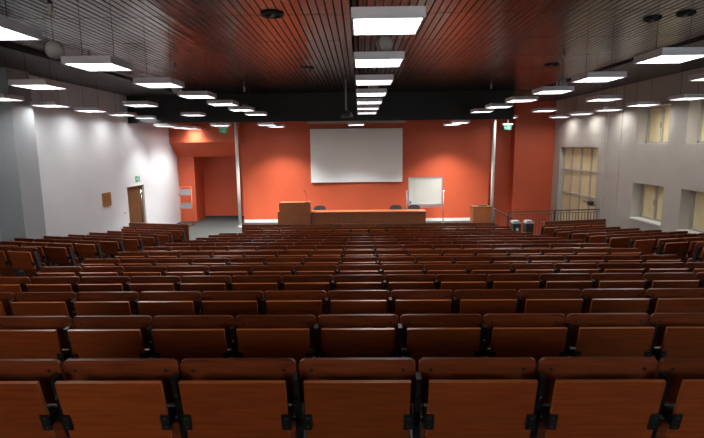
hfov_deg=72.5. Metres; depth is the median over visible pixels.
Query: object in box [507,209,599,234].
railing
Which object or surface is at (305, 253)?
seat
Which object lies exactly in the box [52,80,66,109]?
trim
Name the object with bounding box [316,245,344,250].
seat
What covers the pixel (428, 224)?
row desk
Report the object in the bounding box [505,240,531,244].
seat
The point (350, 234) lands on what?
seat
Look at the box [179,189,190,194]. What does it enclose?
shelf
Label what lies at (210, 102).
ceiling lamp
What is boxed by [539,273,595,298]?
seat
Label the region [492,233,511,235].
seat
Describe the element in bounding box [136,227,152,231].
seat
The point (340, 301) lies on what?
seat
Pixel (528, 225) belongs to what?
waste bin
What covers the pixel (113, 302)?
seat
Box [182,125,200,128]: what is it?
ceiling lamp
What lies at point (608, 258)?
seat
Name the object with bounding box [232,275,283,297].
seat
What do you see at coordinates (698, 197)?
blind
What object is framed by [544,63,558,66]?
ceiling vent
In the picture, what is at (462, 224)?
row desk
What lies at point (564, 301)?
seat
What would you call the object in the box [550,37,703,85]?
trim
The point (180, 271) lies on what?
seat
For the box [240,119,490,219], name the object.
wall
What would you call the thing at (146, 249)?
seat
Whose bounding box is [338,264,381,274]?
seat
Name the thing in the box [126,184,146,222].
door
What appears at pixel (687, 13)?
ceiling vent
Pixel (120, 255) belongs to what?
seat
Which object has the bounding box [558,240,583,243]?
seat
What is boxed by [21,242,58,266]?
seat
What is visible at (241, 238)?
seat
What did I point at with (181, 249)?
seat
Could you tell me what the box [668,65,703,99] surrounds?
ceiling lamp
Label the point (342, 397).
seat
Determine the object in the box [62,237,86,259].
seat
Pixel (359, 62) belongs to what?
diffuser
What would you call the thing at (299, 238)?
seat
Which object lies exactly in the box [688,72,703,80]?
ceiling lamp
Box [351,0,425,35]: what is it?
ceiling lamp
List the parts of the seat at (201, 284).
backrest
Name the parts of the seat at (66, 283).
backrest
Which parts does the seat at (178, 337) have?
backrest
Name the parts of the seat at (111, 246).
backrest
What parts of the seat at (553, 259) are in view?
backrest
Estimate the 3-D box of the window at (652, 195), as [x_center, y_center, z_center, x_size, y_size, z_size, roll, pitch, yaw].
[8.698,-0.454,13.927,0.410,1.095,1.500,0,9,1]
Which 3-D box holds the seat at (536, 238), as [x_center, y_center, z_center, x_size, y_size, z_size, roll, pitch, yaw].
[3.822,0.809,10.516,0.536,0.848,0.395,0,9,1]
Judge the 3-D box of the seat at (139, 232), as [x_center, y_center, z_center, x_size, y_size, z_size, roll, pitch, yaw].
[-5.747,0.773,13.676,0.536,0.848,0.395,1,9,12]
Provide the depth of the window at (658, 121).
13.87 m
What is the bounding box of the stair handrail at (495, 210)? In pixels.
[493,208,514,225]
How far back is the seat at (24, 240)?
10.04 m
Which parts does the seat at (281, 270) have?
backrest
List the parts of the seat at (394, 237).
backrest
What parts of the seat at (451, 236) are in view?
backrest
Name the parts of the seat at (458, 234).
backrest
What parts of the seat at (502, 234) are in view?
backrest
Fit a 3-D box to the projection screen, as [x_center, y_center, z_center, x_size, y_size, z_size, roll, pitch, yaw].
[0.190,-2.846,20.312,4.100,2.578,0.160,0,9,1]
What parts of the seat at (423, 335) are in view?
backrest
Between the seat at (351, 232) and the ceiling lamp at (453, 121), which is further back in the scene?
the ceiling lamp at (453, 121)
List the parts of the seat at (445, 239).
backrest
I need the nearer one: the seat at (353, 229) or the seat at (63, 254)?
the seat at (63, 254)
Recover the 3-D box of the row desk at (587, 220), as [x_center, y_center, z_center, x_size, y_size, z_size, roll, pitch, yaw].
[7.363,0.455,15.037,1.034,0.925,0.308,-2,9,-10]
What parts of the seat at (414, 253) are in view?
backrest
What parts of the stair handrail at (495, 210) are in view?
handrail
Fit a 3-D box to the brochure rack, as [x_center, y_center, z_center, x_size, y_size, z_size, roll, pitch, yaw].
[-6.945,-0.529,20.134,0.504,1.653,0.370,0,9,1]
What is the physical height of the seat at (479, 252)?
0.848 m
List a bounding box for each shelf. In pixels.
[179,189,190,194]
[179,203,191,208]
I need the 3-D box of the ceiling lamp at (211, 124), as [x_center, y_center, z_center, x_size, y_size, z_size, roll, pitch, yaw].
[-4.733,-3.859,17.190,0.600,1.030,0.600,0,9,1]
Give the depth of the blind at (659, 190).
13.85 m
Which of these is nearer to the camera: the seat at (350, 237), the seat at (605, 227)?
the seat at (350, 237)
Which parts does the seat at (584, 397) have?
backrest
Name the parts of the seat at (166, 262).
backrest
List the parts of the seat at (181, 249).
backrest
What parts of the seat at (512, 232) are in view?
backrest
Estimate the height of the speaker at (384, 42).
0.506 m
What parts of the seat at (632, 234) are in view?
backrest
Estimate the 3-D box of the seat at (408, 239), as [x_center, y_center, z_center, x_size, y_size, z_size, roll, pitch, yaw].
[1.222,0.831,10.560,0.536,0.848,0.395,0,9,1]
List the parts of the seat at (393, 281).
backrest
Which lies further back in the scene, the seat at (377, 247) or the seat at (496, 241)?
the seat at (496, 241)
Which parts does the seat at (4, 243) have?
backrest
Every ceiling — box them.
[0,0,703,99]
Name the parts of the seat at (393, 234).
backrest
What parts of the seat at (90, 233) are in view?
backrest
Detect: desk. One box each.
[129,223,158,227]
[158,224,192,241]
[242,224,258,232]
[259,224,274,227]
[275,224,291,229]
[292,224,308,227]
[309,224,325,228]
[311,209,425,226]
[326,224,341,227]
[342,224,358,227]
[359,223,375,228]
[376,223,392,226]
[393,223,409,226]
[410,223,426,228]
[427,223,443,226]
[444,223,460,226]
[461,223,477,229]
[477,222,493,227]
[541,220,575,224]
[576,219,605,224]
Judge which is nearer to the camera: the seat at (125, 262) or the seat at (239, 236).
the seat at (125, 262)
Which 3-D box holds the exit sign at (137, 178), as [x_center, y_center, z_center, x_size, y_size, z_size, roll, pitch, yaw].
[-7.708,-1.448,17.250,0.024,0.220,0.350,0,9,1]
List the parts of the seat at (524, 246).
backrest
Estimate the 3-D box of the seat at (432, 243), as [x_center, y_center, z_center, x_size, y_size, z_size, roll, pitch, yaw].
[1.726,0.842,9.623,0.536,0.848,0.395,0,9,1]
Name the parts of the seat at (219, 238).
backrest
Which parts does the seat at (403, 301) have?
backrest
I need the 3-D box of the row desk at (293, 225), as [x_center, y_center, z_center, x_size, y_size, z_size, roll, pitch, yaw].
[-1.560,0.592,14.779,0.504,0.925,0.308,0,9,1]
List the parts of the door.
handle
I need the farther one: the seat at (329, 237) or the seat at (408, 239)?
the seat at (329, 237)
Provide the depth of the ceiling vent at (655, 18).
6.97 m
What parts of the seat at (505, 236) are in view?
backrest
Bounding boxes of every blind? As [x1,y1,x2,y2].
[562,148,571,220]
[570,148,580,219]
[579,148,590,219]
[589,149,597,218]
[643,185,655,217]
[649,108,661,141]
[656,187,663,219]
[663,107,670,141]
[693,192,703,229]
[701,115,703,140]
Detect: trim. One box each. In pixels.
[0,41,176,93]
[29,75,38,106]
[36,76,53,108]
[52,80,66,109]
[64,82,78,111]
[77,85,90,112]
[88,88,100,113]
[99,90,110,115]
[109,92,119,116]
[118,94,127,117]
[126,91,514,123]
[352,0,357,88]
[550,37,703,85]
[613,85,624,226]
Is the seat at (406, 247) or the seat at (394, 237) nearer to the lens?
the seat at (406, 247)
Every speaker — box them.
[44,4,64,58]
[171,65,181,93]
[369,67,378,88]
[376,35,392,50]
[556,54,566,85]
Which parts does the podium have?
panel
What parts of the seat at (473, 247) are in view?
backrest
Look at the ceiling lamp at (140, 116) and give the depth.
16.23 m
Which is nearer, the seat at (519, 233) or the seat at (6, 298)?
the seat at (6, 298)
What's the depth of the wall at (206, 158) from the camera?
21.38 m
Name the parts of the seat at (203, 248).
backrest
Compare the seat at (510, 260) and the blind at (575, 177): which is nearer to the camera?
the seat at (510, 260)
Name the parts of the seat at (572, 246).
backrest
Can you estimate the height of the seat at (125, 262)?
0.848 m
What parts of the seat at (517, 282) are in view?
backrest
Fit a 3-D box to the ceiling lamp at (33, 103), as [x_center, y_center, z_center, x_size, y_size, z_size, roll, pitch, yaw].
[-7.136,-3.072,11.308,0.600,0.808,0.600,0,9,1]
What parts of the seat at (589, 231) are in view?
backrest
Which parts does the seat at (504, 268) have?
backrest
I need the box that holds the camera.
[583,200,595,205]
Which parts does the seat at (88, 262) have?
backrest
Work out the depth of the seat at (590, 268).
5.75 m
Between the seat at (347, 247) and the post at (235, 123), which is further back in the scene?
the post at (235, 123)
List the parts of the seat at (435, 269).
backrest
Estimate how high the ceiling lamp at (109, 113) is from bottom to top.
0.808 m
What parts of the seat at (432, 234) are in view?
backrest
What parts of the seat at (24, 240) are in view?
backrest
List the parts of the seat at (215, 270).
backrest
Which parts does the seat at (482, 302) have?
backrest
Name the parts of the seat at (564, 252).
backrest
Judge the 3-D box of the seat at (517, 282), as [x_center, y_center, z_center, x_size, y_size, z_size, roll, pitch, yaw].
[1.649,0.960,4.989,0.536,0.848,0.395,0,9,1]
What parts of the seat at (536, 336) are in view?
backrest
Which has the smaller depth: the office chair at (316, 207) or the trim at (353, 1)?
the trim at (353, 1)
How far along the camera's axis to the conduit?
8.05 m
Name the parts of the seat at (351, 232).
backrest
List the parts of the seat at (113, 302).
backrest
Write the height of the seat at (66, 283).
0.848 m
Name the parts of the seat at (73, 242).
backrest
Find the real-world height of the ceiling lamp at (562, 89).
0.808 m
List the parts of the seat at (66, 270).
backrest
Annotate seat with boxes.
[0,241,24,272]
[0,246,23,276]
[0,277,30,294]
[0,292,16,315]
[0,316,73,376]
[0,359,70,437]
[7,247,45,280]
[10,292,78,348]
[12,238,34,275]
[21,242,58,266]
[26,276,80,318]
[35,239,59,266]
[36,266,82,280]
[41,236,62,239]
[44,243,80,266]
[55,358,187,437]
[56,239,84,264]
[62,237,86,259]
[67,315,155,358]
[68,234,85,237]
[74,291,148,348]
[75,240,105,258]
[77,276,130,291]
[80,259,120,269]
[80,266,124,276]
[82,237,109,258]
[86,235,109,258]
[87,232,110,258]
[100,238,126,258]
[104,233,127,251]
[104,236,122,248]
[107,231,122,233]
[114,252,148,261]
[119,258,156,268]
[121,226,137,251]
[122,233,140,236]
[122,236,143,251]
[123,231,138,233]
[123,266,166,283]
[129,276,180,300]
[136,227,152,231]
[137,291,202,328]
[139,232,154,233]
[140,234,160,246]
[141,247,171,255]
[148,251,180,259]
[151,315,238,380]
[152,227,167,232]
[155,232,173,246]
[156,258,193,271]
[162,243,189,247]
[166,266,209,282]
[167,228,185,242]
[172,246,200,255]
[178,358,306,437]
[180,275,232,300]
[181,240,204,243]
[181,251,213,261]
[190,243,215,248]
[193,258,230,269]
[196,237,216,240]
[200,246,229,254]
[202,291,266,348]
[205,240,228,243]
[208,235,227,239]
[210,265,252,280]
[214,251,245,262]
[216,242,241,249]
[218,237,238,241]
[219,233,236,234]
[228,235,247,239]
[229,240,251,242]
[229,246,257,253]
[230,257,267,269]
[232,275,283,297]
[236,314,319,371]
[238,233,255,236]
[239,237,260,241]
[242,242,267,246]
[244,228,262,232]
[246,251,278,259]
[249,234,267,237]
[252,265,295,280]
[253,240,275,242]
[256,233,274,236]
[258,246,286,251]
[261,237,282,239]
[263,228,280,232]
[265,290,328,355]
[267,257,304,269]
[268,242,293,246]
[269,234,288,236]
[276,239,299,242]
[278,250,310,260]
[281,228,297,233]
[283,237,304,239]
[283,275,334,296]
[287,245,315,253]
[289,234,308,237]
[294,232,311,234]
[294,242,319,246]
[295,265,338,279]
[298,228,315,233]
[299,357,421,437]
[300,239,322,242]
[304,257,341,268]
[305,236,325,241]
[309,234,328,238]
[311,250,343,260]
[313,232,330,234]
[316,227,333,233]
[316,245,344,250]
[318,314,401,357]
[320,242,346,247]
[324,239,346,243]
[327,236,347,241]
[328,290,391,313]
[329,234,348,238]
[332,232,349,235]
[333,227,350,232]
[334,274,385,289]
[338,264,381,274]
[341,257,378,264]
[343,250,375,256]
[345,245,374,249]
[347,241,372,244]
[348,239,371,241]
[349,236,370,238]
[350,232,369,235]
[350,234,368,235]
[351,227,368,231]
[369,227,386,231]
[369,232,387,233]
[370,234,389,237]
[371,236,392,240]
[372,239,394,243]
[373,241,399,245]
[374,245,403,253]
[376,250,408,260]
[378,256,415,268]
[381,264,424,279]
[385,274,437,296]
[386,227,403,231]
[390,233,409,237]
[391,290,456,355]
[393,236,413,240]
[396,238,418,242]
[399,241,425,245]
[400,314,486,371]
[403,245,432,252]
[404,227,421,231]
[409,250,442,259]
[411,233,430,237]
[415,236,435,240]
[415,256,453,268]
[418,357,545,437]
[420,238,442,241]
[422,227,439,231]
[424,264,468,279]
[425,241,450,245]
[426,231,444,233]
[431,233,450,237]
[432,244,462,250]
[436,274,489,296]
[437,235,457,240]
[439,226,457,231]
[441,249,475,257]
[444,238,466,243]
[445,231,463,233]
[451,233,470,237]
[452,241,478,246]
[452,256,491,267]
[454,289,521,347]
[457,226,475,231]
[459,235,480,240]
[462,244,492,252]
[464,231,482,234]
[467,263,512,281]
[468,238,492,240]
[472,233,491,235]
[474,249,508,259]
[475,226,493,231]
[478,240,505,246]
[481,235,503,239]
[483,231,501,232]
[483,313,572,379]
[488,273,542,298]
[490,256,529,265]
[491,244,521,252]
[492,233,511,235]
[492,238,514,242]
[493,226,511,230]
[502,231,520,234]
[503,235,525,239]
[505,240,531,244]
[507,249,541,260]
[510,263,556,280]
[513,232,532,235]
[516,237,539,240]
[517,289,586,346]
[520,244,551,251]
[525,235,546,237]
[527,255,567,268]
[531,240,558,246]
[537,357,671,437]
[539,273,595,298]
[540,225,558,236]
[540,237,563,242]
[540,249,574,258]
[550,243,580,251]
[553,229,570,239]
[554,263,600,278]
[557,224,574,228]
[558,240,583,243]
[565,255,604,265]
[565,313,658,356]
[567,230,586,239]
[571,228,587,230]
[572,248,608,255]
[573,223,590,228]
[579,243,610,251]
[581,288,651,314]
[584,232,605,242]
[587,230,605,242]
[588,227,605,229]
[589,223,605,227]
[590,273,647,296]
[597,263,645,277]
[602,255,643,267]
[604,227,622,229]
[604,234,629,247]
[605,229,624,231]
[605,231,623,234]
[605,248,641,258]
[622,228,641,230]
[624,231,642,233]
[627,233,649,254]
[628,236,655,254]
[639,255,681,262]
[640,262,689,272]
[642,272,701,315]
[643,230,661,232]
[644,288,703,346]
[646,235,677,254]
[647,232,669,246]
[648,312,703,378]
[653,238,687,260]
[655,356,703,437]
[668,231,689,234]
[675,233,699,250]
[677,237,703,263]
[684,262,703,274]
[687,242,703,261]
[694,272,703,287]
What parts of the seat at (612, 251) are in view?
backrest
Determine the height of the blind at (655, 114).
1.000 m
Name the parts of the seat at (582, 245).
backrest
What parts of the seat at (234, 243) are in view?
backrest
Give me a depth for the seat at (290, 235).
12.31 m
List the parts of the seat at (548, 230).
backrest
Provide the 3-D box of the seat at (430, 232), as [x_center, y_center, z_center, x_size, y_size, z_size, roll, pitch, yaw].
[2.308,0.749,13.322,0.536,0.848,0.395,0,9,1]
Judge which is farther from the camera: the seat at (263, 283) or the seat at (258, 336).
the seat at (263, 283)
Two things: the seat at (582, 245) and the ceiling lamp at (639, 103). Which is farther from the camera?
the ceiling lamp at (639, 103)
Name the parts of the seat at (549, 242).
backrest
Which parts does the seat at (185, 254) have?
backrest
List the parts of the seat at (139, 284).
backrest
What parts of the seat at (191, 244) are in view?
backrest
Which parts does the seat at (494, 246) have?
backrest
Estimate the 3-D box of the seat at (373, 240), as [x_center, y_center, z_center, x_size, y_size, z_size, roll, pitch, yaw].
[0.702,0.836,10.569,0.536,0.848,0.395,0,9,1]
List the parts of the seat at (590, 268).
backrest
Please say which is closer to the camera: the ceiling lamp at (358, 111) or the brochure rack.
the ceiling lamp at (358, 111)
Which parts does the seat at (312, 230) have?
backrest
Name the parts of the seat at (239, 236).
backrest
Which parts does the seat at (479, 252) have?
backrest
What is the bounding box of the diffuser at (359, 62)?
[356,59,401,65]
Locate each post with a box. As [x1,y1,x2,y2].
[234,122,241,226]
[490,119,495,222]
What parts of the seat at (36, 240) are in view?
backrest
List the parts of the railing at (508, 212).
rail, handrail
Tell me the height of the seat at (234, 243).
0.848 m
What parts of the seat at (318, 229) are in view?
backrest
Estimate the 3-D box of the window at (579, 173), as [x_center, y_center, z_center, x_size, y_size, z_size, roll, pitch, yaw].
[8.792,-1.197,18.497,0.085,3.120,3.200,0,9,1]
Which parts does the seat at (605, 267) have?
backrest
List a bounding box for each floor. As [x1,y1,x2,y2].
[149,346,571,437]
[176,217,496,239]
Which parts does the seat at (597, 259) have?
backrest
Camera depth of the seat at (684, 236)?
9.71 m
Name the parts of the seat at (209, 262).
backrest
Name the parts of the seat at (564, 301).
backrest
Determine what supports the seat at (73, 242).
on the floor
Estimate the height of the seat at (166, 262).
0.848 m
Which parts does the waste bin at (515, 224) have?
lid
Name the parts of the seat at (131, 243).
backrest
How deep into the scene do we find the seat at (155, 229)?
14.42 m
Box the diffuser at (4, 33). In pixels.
[0,29,31,38]
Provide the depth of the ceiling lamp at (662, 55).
5.78 m
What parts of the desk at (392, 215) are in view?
panel, panel, rail, panel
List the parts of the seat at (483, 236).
backrest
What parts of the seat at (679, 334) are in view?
backrest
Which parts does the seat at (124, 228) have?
backrest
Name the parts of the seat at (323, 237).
backrest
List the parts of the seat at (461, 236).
backrest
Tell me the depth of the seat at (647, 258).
6.66 m
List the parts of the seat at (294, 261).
backrest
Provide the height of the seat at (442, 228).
0.848 m
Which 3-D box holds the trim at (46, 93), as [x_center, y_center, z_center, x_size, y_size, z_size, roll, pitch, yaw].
[-7.805,-3.207,12.186,0.035,0.750,0.555,0,9,1]
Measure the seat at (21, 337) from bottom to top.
0.848 m
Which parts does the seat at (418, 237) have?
backrest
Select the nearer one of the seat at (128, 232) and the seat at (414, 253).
the seat at (414, 253)
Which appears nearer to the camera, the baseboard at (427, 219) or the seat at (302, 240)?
the seat at (302, 240)
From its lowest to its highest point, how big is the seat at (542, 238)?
0.848 m
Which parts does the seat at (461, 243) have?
backrest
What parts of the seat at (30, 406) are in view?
backrest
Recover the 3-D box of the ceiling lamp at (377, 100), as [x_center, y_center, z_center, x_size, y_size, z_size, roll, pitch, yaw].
[0.406,-3.168,11.398,0.600,0.808,0.600,0,9,1]
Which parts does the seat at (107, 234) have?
backrest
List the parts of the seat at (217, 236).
backrest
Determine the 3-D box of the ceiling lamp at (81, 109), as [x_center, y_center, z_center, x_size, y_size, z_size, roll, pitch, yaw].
[-7.109,-3.333,13.028,0.600,0.808,0.600,0,9,1]
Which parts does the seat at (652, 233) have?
backrest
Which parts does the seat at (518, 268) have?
backrest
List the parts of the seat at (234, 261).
backrest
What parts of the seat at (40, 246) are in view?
backrest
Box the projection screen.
[307,120,404,182]
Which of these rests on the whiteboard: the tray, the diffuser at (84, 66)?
the tray
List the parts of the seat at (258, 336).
backrest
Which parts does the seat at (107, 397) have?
backrest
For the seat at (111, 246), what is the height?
0.848 m
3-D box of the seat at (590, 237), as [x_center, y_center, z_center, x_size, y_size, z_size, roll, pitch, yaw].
[5.771,0.736,11.527,0.564,0.848,0.395,-2,9,-10]
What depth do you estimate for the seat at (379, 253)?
7.64 m
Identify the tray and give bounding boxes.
[419,205,440,207]
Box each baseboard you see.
[206,216,243,216]
[244,218,469,222]
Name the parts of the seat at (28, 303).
backrest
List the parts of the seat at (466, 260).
backrest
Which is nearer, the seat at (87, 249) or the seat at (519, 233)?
the seat at (87, 249)
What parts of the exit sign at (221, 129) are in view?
sign panel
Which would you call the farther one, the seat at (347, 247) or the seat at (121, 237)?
the seat at (121, 237)
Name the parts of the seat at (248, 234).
backrest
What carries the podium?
on the floor at (204, 227)
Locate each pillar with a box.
[0,67,46,240]
[598,88,610,218]
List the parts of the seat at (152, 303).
backrest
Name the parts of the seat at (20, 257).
backrest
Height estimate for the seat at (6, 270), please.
0.848 m
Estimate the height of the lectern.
1.225 m
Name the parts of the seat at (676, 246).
backrest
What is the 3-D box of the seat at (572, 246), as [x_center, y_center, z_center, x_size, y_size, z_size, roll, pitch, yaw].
[3.791,0.844,8.660,0.536,0.848,0.395,0,9,1]
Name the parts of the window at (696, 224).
sill, frame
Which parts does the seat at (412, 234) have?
backrest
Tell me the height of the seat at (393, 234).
0.848 m
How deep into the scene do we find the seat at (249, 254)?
7.67 m
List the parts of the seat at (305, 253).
backrest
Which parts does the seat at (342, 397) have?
backrest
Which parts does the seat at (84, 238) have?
backrest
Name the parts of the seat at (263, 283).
backrest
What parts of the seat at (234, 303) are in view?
backrest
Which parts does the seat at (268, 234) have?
backrest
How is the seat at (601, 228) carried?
on the floor
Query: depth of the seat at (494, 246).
8.53 m
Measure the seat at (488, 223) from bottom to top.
0.925 m
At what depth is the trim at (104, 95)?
15.02 m
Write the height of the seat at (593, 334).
0.848 m
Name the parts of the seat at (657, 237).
backrest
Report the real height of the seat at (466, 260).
0.848 m
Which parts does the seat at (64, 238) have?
backrest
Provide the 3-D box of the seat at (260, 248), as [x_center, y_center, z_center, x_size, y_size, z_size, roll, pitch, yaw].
[-1.409,0.887,8.748,0.536,0.848,0.395,0,9,1]
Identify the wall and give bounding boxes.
[33,106,180,236]
[168,122,243,220]
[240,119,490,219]
[488,101,555,234]
[550,67,703,231]
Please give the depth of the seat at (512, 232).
13.14 m
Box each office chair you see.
[314,206,325,209]
[390,205,401,208]
[408,205,419,208]
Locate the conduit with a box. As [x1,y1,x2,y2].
[0,43,60,62]
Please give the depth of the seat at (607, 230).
12.50 m
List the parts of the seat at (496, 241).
backrest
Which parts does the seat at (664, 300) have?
backrest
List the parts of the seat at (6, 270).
backrest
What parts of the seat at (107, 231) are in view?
backrest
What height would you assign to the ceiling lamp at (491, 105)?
0.808 m
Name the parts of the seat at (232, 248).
backrest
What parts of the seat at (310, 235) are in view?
backrest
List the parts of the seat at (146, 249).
backrest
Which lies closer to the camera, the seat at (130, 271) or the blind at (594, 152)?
the seat at (130, 271)
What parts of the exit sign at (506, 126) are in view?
sign panel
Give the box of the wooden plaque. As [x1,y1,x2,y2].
[102,192,111,206]
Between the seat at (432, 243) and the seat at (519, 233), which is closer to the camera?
the seat at (432, 243)
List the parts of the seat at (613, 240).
backrest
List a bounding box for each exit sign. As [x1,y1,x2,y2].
[135,175,139,181]
[218,127,227,132]
[503,124,512,129]
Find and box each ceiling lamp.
[0,0,41,40]
[0,61,24,100]
[8,37,68,89]
[29,75,70,106]
[60,1,133,70]
[74,82,107,111]
[108,94,136,115]
[122,75,158,106]
[133,37,184,87]
[134,96,155,118]
[154,124,176,126]
[170,125,190,127]
[177,58,216,98]
[180,101,205,115]
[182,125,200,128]
[207,74,238,105]
[210,123,230,125]
[228,81,254,110]
[244,89,266,114]
[257,122,276,125]
[267,124,284,126]
[348,121,363,125]
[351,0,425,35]
[354,0,404,67]
[355,68,393,84]
[356,88,386,96]
[357,69,381,103]
[357,85,378,109]
[357,110,376,113]
[443,122,460,124]
[450,120,469,123]
[470,108,493,112]
[485,78,512,107]
[505,79,538,101]
[531,94,557,111]
[532,51,573,93]
[549,97,570,117]
[569,91,593,114]
[571,28,626,82]
[585,66,623,100]
[594,85,622,110]
[626,77,660,106]
[633,0,703,63]
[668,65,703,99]
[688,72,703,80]
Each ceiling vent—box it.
[260,11,283,18]
[300,67,313,69]
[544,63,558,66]
[643,16,661,21]
[676,11,696,17]
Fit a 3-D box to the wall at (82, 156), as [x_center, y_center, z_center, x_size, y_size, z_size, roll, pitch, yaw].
[-7.861,-1.532,16.480,0.250,5.350,9.800,0,9,1]
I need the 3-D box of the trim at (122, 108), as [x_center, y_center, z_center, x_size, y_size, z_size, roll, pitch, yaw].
[-7.742,-3.817,16.199,0.035,0.750,0.555,0,9,1]
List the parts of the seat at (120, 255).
backrest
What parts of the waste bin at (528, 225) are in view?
lid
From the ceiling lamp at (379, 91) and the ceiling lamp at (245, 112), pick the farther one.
the ceiling lamp at (245, 112)
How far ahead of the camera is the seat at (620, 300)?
3.84 m
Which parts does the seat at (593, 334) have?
backrest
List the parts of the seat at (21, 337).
backrest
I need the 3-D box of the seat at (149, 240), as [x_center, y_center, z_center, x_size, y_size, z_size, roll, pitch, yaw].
[-5.255,0.804,12.637,0.536,0.848,0.395,1,9,12]
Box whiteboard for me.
[406,177,445,222]
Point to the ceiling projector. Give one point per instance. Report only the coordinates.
(350, 114)
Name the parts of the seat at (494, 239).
backrest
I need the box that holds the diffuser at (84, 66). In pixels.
[69,63,128,69]
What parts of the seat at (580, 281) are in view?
backrest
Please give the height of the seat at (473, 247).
0.848 m
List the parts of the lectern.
corner panel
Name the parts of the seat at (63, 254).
backrest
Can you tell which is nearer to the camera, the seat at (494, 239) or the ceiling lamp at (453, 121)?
the seat at (494, 239)
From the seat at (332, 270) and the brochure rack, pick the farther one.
the brochure rack
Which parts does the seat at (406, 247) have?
backrest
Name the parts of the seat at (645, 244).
backrest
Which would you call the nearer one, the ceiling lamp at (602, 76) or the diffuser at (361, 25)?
the diffuser at (361, 25)
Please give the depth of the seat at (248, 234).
13.27 m
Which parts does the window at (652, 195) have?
sill, frame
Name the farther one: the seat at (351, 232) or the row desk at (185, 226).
the row desk at (185, 226)
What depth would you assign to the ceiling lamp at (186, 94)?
9.41 m
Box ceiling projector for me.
[341,79,352,116]
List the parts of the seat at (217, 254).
backrest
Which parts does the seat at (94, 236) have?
backrest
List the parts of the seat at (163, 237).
backrest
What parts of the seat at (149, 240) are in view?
backrest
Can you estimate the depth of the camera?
16.82 m
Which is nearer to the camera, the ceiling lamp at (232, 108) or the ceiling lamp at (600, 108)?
the ceiling lamp at (232, 108)
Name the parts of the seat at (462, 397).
backrest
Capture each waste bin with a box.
[510,220,521,230]
[523,220,533,232]
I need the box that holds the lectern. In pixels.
[278,201,310,223]
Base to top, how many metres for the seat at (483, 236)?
0.848 m
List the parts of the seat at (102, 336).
backrest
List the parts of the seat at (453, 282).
backrest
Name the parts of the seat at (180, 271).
backrest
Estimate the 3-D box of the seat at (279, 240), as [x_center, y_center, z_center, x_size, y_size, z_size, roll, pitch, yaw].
[-1.377,0.853,10.604,0.536,0.848,0.395,0,9,1]
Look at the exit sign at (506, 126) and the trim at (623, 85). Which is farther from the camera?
the exit sign at (506, 126)
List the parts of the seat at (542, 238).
backrest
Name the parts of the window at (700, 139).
frame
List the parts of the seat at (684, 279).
backrest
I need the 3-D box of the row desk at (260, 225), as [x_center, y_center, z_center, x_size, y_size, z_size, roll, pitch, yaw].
[-2.580,0.600,14.796,0.504,0.925,0.308,0,9,1]
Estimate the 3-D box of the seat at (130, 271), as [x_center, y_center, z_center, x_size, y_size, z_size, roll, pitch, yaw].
[-2.495,0.980,5.987,0.536,0.848,0.395,0,9,1]
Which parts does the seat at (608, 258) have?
backrest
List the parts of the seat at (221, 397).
backrest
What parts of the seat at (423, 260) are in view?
backrest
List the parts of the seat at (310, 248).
backrest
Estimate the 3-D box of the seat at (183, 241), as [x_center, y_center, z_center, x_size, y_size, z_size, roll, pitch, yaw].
[-3.471,0.871,10.639,0.564,0.848,0.395,0,9,1]
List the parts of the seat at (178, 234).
backrest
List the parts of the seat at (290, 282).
backrest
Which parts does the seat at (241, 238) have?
backrest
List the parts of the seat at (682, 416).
backrest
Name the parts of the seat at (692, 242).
backrest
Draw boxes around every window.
[560,147,597,220]
[629,184,663,225]
[646,105,670,143]
[676,191,703,233]
[686,100,703,143]
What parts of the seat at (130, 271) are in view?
backrest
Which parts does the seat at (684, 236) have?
backrest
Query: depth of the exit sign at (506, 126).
19.06 m
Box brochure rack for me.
[179,187,194,225]
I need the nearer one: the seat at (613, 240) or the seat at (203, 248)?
the seat at (203, 248)
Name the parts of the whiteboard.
frame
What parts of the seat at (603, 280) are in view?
backrest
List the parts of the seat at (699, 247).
backrest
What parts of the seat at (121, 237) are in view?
backrest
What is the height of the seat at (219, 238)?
0.848 m
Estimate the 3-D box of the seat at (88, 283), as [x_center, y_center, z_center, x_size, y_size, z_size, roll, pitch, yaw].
[-2.510,0.995,5.059,0.536,0.848,0.395,0,9,1]
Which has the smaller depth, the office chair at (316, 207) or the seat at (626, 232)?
the seat at (626, 232)
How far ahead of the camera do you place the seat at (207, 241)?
10.49 m
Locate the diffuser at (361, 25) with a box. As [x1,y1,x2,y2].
[354,18,421,33]
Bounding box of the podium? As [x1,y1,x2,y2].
[470,205,491,222]
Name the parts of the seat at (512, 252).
backrest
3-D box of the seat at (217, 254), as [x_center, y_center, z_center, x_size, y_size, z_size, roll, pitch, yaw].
[-1.944,0.921,7.831,0.536,0.848,0.395,0,9,1]
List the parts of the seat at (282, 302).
backrest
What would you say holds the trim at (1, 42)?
attached to the ceiling at (221, 34)
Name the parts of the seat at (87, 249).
backrest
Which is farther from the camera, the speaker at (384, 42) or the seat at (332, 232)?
the seat at (332, 232)

